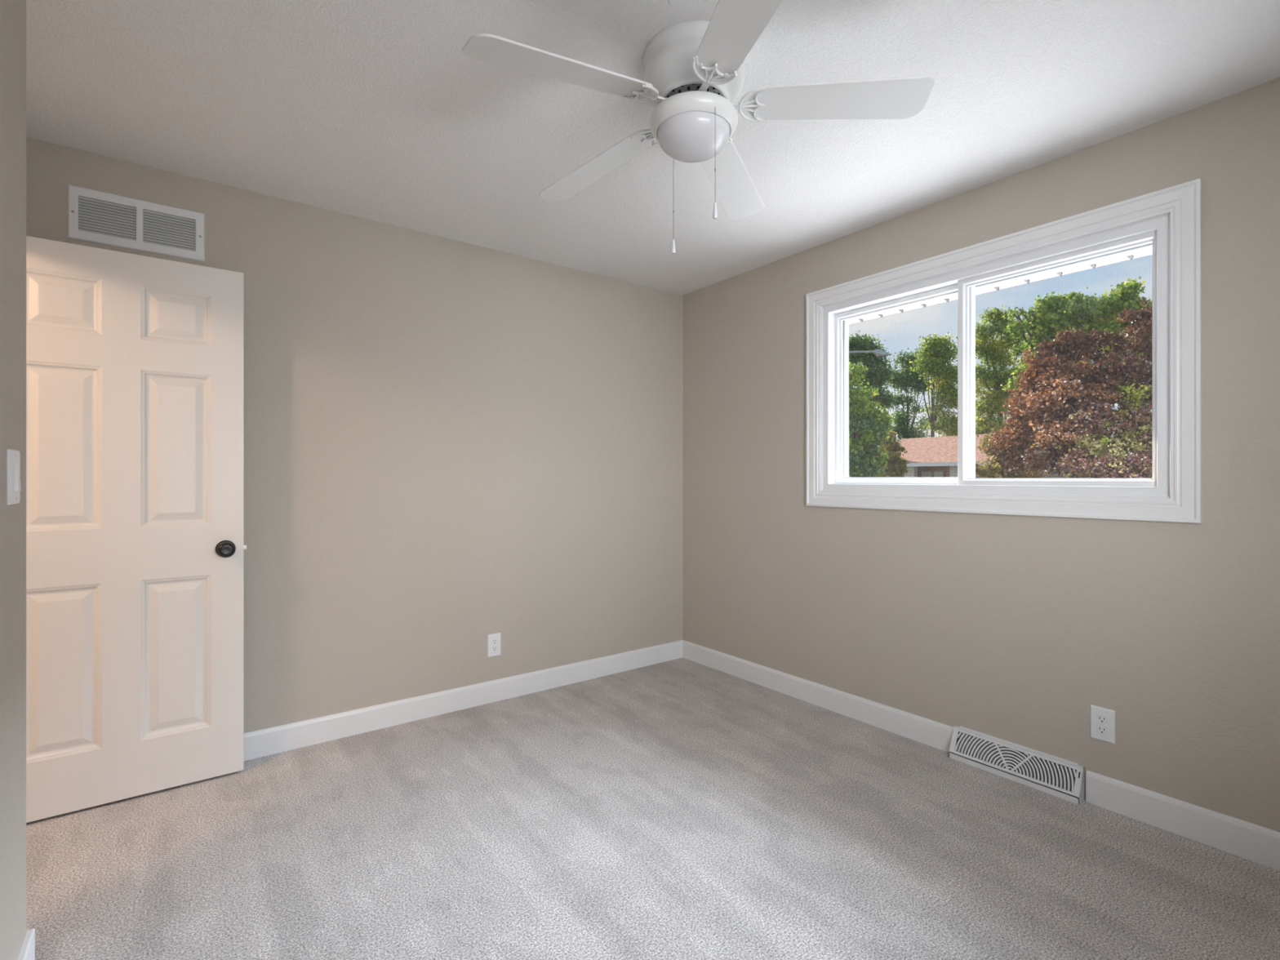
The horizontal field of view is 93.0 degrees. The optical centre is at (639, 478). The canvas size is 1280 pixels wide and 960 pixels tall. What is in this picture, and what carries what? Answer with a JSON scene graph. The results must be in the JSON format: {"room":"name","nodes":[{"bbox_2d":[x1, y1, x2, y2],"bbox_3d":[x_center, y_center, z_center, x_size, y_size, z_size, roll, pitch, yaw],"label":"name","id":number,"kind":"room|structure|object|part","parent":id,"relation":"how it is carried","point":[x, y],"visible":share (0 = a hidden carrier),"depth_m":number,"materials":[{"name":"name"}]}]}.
{"room":"empty bedroom","nodes":[
{"label":"empty bedroom","id":0,"kind":"room"},
{"bbox_2d":[0,0,26,959],"bbox_3d":[-0.796,-0.015,0.320,0.290,2.438,2.650,0,0,-37],"label":"wall","id":1,"kind":"structure","parent":0,"point":[12,12],"depth_m":1.32,"materials":[{"name":"beige paint"}]},
{"bbox_2d":[7,448,21,505],"bbox_3d":[-1.378,-0.003,1.339,0.014,0.120,0.092,0,0,-37],"label":"light switch","id":2,"kind":"object","parent":1,"relation":"attached to","point":[14,488],"visible":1,"depth_m":1.32,"materials":[{"name":"white plastic"}]},
{"bbox_3d":[-1.377,-0.003,1.340,0.002,0.067,0.034,0,0,-37],"label":"switch frame","id":3,"kind":"part","parent":2,"relation":"part of","materials":[{"name":"white plastic"}]},
{"bbox_2d":[17,928,35,959],"bbox_3d":[-0.840,1.150,0.389,0.303,0.108,2.513,0,0,-37],"label":"baseboard","id":4,"kind":"structure","parent":1,"relation":"attached to","point":[27,952],"depth_m":1.44,"materials":[{"name":"white paint"}]},
{"bbox_2d":[26,137,682,733],"bbox_3d":[-1.630,-0.015,2.734,4.698,2.438,0.150,0,0,-37],"label":"wall","id":5,"kind":"structure","parent":0,"point":[449,445],"depth_m":3.05,"materials":[{"name":"beige paint"}]},
{"bbox_2d":[67,184,204,262],"bbox_3d":[-1.964,-0.994,2.382,0.413,0.199,0.013,0,0,-37],"label":"air vent","id":6,"kind":"object","parent":5,"relation":"in","point":[95,216],"visible":1,"depth_m":2.37,"materials":[{"name":"white metal"}]},
{"bbox_2d":[243,640,682,760],"bbox_3d":[-1.012,1.147,3.102,3.268,0.114,0.017,0,0,-37],"label":"baseboard","id":7,"kind":"structure","parent":5,"relation":"attached to","point":[282,738],"depth_m":3.08,"materials":[{"name":"white paint"}]},
{"bbox_2d":[487,632,501,657],"bbox_3d":[-0.785,0.900,3.275,0.075,0.121,0.011,0,0,-37],"label":"wall outlet","id":8,"kind":"object","parent":5,"relation":"attached to","point":[494,640],"visible":1,"depth_m":3.27,"materials":[{"name":"white plastic"}]},
{"bbox_2d":[491,645,497,651],"bbox_3d":[-0.783,0.919,3.272,0.034,0.028,0.003,0,0,-37],"label":"receptacle","id":9,"kind":"object","parent":8,"relation":"attached to","point":[494,648],"depth_m":3.27,"materials":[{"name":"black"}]},
{"bbox_2d":[491,638,497,644],"bbox_3d":[-0.783,0.880,3.272,0.034,0.028,0.003,0,0,-37],"label":"receptacle","id":10,"kind":"object","parent":8,"relation":"attached to","point":[494,641],"depth_m":3.27,"materials":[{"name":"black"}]},
{"bbox_2d":[26,657,1279,959],"bbox_3d":[-0.449,1.234,1.321,4.878,0.060,3.829,0,0,-37],"label":"floor","id":11,"kind":"structure","parent":0,"point":[681,808],"depth_m":1.94,"materials":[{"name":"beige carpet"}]},
{"bbox_2d":[948,725,1084,804],"bbox_3d":[1.500,1.140,2.445,0.062,0.128,0.477,0,0,-37],"label":"floor vent","id":12,"kind":"object","parent":11,"relation":"in","point":[1059,777],"visible":1,"depth_m":2.42,"materials":[{"name":"white metal"}]},
{"bbox_2d":[26,0,1279,294],"bbox_3d":[-0.468,-1.284,1.307,4.925,0.100,3.829,0,0,-37],"label":"ceiling","id":13,"kind":"structure","parent":0,"point":[376,110],"depth_m":1.97,"materials":[{"name":"white paint"}]},
{"bbox_2d":[462,0,934,253],"bbox_3d":[0.122,-0.968,1.781,1.256,0.537,1.265,0,0,-37],"label":"ceiling fan","id":14,"kind":"object","parent":13,"relation":"hanging from","point":[694,74],"visible":1,"depth_m":1.70,"materials":[{"name":"white metal"}]},
{"bbox_3d":[-0.195,-1.060,1.576,0.505,0.006,0.142,-5,15,-30],"label":"blade","id":15,"kind":"part","parent":14,"relation":"part of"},
{"bbox_3d":[-0.145,-1.048,2.051,0.505,0.006,0.142,-8,7,42],"label":"blade","id":16,"kind":"part","parent":14,"relation":"part of","materials":[{"name":"white laminate"}]},
{"bbox_3d":[0.104,-0.722,1.889,0.013,0.045,0.013,0,0,19],"label":"chain pull","id":17,"kind":"part","parent":14,"relation":"part of","materials":[{"name":"white plastic"}]},
{"bbox_3d":[0.157,-0.983,1.780,0.213,0.074,0.213,0,0,-37],"label":"lamp shade","id":18,"kind":"part","parent":14,"relation":"part of","materials":[{"name":"white glass"}]},
{"bbox_3d":[0.207,-0.737,1.671,0.013,0.045,0.013,0,0,-3],"label":"chain pull","id":19,"kind":"part","parent":14,"relation":"part of","materials":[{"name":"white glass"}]},
{"bbox_3d":[0.207,-0.894,1.671,0.002,0.281,0.002,0,0,-37],"label":"pull chain","id":20,"kind":"part","parent":14,"relation":"part of","materials":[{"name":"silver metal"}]},
{"bbox_3d":[0.322,-1.054,2.151,0.142,0.006,0.505,-13,-10,22],"label":"blade","id":21,"kind":"part","parent":14,"relation":"part of","materials":[{"name":"white laminate"}]},
{"bbox_3d":[0.242,-1.073,1.382,0.142,0.006,0.505,13,0,-12],"label":"blade","id":22,"kind":"part","parent":14,"relation":"part of","materials":[{"name":"white laminate"}]},
{"bbox_3d":[0.562,-1.080,1.738,0.505,0.006,0.142,2,-12,6],"label":"blade","id":23,"kind":"part","parent":14,"relation":"part of","materials":[{"name":"white laminate"}]},
{"bbox_2d":[682,77,1279,831],"bbox_3d":[1.425,-0.015,2.738,0.180,2.438,3.829,0,0,-37],"label":"wall","id":24,"kind":"structure","parent":0,"point":[1010,628],"depth_m":2.38,"materials":[{"name":"beige paint"}]},
{"bbox_2d":[682,640,953,752],"bbox_3d":[0.830,1.147,3.368,0.017,0.114,1.806,0,0,-37],"label":"baseboard","id":25,"kind":"structure","parent":24,"relation":"attached to","point":[925,731],"depth_m":3.14,"materials":[{"name":"white paint"}]},
{"bbox_2d":[848,245,1151,324],"bbox_3d":[1.931,-1.079,2.714,0.597,0.154,10.000,0,0,-37],"label":"eave","id":26,"kind":"object","parent":24,"relation":"attached to","point":[989,286],"depth_m":3.05,"materials":[{"name":"white plastic"}]},
{"bbox_2d":[1088,263,1096,268],"bbox_3d":[2.136,-0.995,2.858,0.049,0.017,0.028,0,0,-37],"label":"clip","id":27,"kind":"object","parent":26,"relation":"attached to","point":[1091,264],"visible":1,"depth_m":2.85,"materials":[{"name":"grey plastic"}]},
{"bbox_2d":[805,177,1201,523],"bbox_3d":[1.453,-0.420,2.693,0.214,1.136,1.581,0,0,-37],"label":"window","id":28,"kind":"structure","parent":24,"relation":"in","point":[1173,491],"depth_m":2.44,"materials":[{"name":"white paint"}]},
{"bbox_3d":[1.255,-0.420,2.953,0.031,0.898,0.707,0,0,-37],"label":"sash","id":29,"kind":"part","parent":28,"relation":"part of","materials":[{"name":"white plastic"}]},
{"bbox_3d":[1.482,-0.420,2.715,0.008,0.916,1.361,0,0,-37],"label":"screen frame","id":30,"kind":"part","parent":28,"relation":"part of","materials":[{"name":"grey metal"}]},
{"bbox_3d":[1.624,-0.420,2.404,0.037,0.906,0.700,0,0,-37],"label":"sash","id":31,"kind":"part","parent":28,"relation":"part of","materials":[{"name":"white plastic"}]},
{"bbox_2d":[1090,704,1115,744],"bbox_3d":[1.696,0.903,2.225,0.011,0.121,0.075,0,0,-37],"label":"wall outlet","id":32,"kind":"object","parent":24,"relation":"attached to","point":[1102,719],"visible":1,"depth_m":2.22,"materials":[{"name":"white plastic"}]},
{"bbox_2d":[1096,724,1107,734],"bbox_3d":[1.693,0.922,2.223,0.003,0.028,0.034,0,0,-37],"label":"receptacle","id":33,"kind":"object","parent":32,"relation":"attached to","point":[1100,729],"depth_m":2.22,"materials":[{"name":"white plastic"}]},
{"bbox_2d":[1096,714,1107,724],"bbox_3d":[1.693,0.883,2.223,0.003,0.028,0.034,0,0,-37],"label":"receptacle","id":34,"kind":"object","parent":32,"relation":"attached to","point":[1100,718],"depth_m":2.22,"materials":[{"name":"white plastic"}]},
{"bbox_2d":[1085,770,1279,871],"bbox_3d":[2.040,1.147,1.768,0.017,0.114,1.240,0,0,-37],"label":"baseboard","id":35,"kind":"structure","parent":24,"relation":"attached to","point":[1244,839],"depth_m":2.03,"materials":[{"name":"white paint"}]},
{"bbox_3d":[-2.065,-0.015,1.666,0.110,2.438,1.029,0,0,-37],"label":"doorway","id":36,"kind":"structure","parent":0,"visible":0},
{"bbox_2d":[26,235,246,822],"bbox_3d":[-1.933,0.177,2.264,0.781,2.030,0.160,0,0,-37],"label":"door","id":37,"kind":"structure","parent":36,"relation":"attached to","point":[135,546],"depth_m":2.26,"materials":[{"name":"white wood"}]},
{"bbox_3d":[-1.647,0.284,2.415,0.062,0.062,0.056,0,0,-37],"label":"knob","id":38,"kind":"part","parent":37,"relation":"part of","materials":[{"name":"black metal"}]},
{"label":"outside","id":39,"kind":"structure","parent":0,"visible":0},
{"bbox_3d":[43.941,1.729,64.577,132.000,0.150,190.000,0,0,-37],"label":"ground","id":40,"kind":"structure","parent":39,"visible":0},
{"bbox_2d":[848,349,888,356],"bbox_3d":[6.775,-1.241,19.225,2.060,5.791,0.220,0,0,24],"label":"street lamp","id":41,"kind":"object","parent":40,"relation":"on","point":[879,353],"visible":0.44,"depth_m":18.88,"materials":[{"name":"grey metal"}]},
{"bbox_3d":[6.617,-4.007,19.282,1.514,0.148,0.116,0,0,24],"label":"arm","id":42,"kind":"part","parent":41,"relation":"part of","materials":[{"name":"grey metal"}]},
{"bbox_2d":[848,361,896,477],"bbox_3d":[5.667,-0.712,15.950,2.098,4.748,1.443,0,0,16],"label":"tree","id":43,"kind":"object","parent":40,"relation":"on","point":[853,466],"visible":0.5,"depth_m":15.76,"materials":[{"name":"green plant"}]},
{"bbox_2d":[848,330,901,411],"bbox_3d":[13.630,-3.767,37.939,5.362,10.858,2.867,0,0,2],"label":"tree","id":44,"kind":"object","parent":40,"relation":"on","point":[853,344],"visible":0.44,"depth_m":37.61,"materials":[{"name":"green plant"}]},
{"bbox_2d":[877,429,908,476],"bbox_3d":[10.611,-0.236,25.959,1.928,3.787,1.444,0,0,2],"label":"tree","id":45,"kind":"object","parent":40,"relation":"on","point":[894,472],"visible":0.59,"depth_m":25.70,"materials":[{"name":"green plant"}]},
{"bbox_2d":[882,347,933,440],"bbox_3d":[21.852,-4.396,49.049,4.906,12.121,3.446,0,0,-16],"label":"tree","id":46,"kind":"object","parent":40,"relation":"on","point":[917,386],"visible":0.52,"depth_m":48.64,"materials":[{"name":"green plant"}]},
{"bbox_2d":[906,332,981,437],"bbox_3d":[21.423,-4.327,43.016,4.792,11.966,3.271,0,0,10],"label":"tree","id":47,"kind":"object","parent":40,"relation":"on","point":[946,423],"visible":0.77,"depth_m":42.70,"materials":[{"name":"green plant"}]},
{"bbox_2d":[883,432,1070,478],"bbox_3d":[19.905,-0.446,35.309,9.450,4.200,9.798,0,0,-37],"label":"house","id":48,"kind":"structure","parent":40,"relation":"on","point":[929,471],"depth_m":34.54,"materials":[{"name":"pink brick"}]},
{"bbox_3d":[16.508,0.419,35.011,0.031,1.470,0.453,0,0,-37],"label":"pane","id":49,"kind":"part","parent":48,"relation":"part of","materials":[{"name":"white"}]},
{"bbox_3d":[16.945,0.419,34.433,0.031,1.470,0.435,0,0,-37],"label":"pane","id":50,"kind":"part","parent":48,"relation":"part of","materials":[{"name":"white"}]},
{"bbox_2d":[975,304,1028,435],"bbox_3d":[27.860,-5.851,46.997,6.020,15.024,3.976,0,0,1],"label":"tree","id":51,"kind":"object","parent":40,"relation":"on","point":[998,314],"visible":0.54,"depth_m":46.61,"materials":[{"name":"green plant"}]},
{"bbox_2d":[975,432,1053,478],"bbox_3d":[12.831,0.041,21.091,2.741,3.236,1.798,0,0,-6],"label":"bush","id":52,"kind":"object","parent":40,"relation":"on","point":[989,473],"visible":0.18,"depth_m":20.88,"materials":[{"name":"green plant"}]},
{"bbox_2d":[984,296,1151,478],"bbox_3d":[8.348,-0.856,10.253,4.200,5.035,2.849,0,0,-7],"label":"tree","id":53,"kind":"object","parent":40,"relation":"on","point":[1105,471],"visible":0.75,"depth_m":9.93,"materials":[{"name":"brown plant"}]},
{"bbox_2d":[1000,275,1151,401],"bbox_3d":[15.470,-2.613,20.971,5.807,8.540,1.868,0,0,-3],"label":"tree","id":54,"kind":"object","parent":40,"relation":"on","point":[1075,302],"visible":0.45,"depth_m":20.79,"materials":[{"name":"green plant"}]}
]}

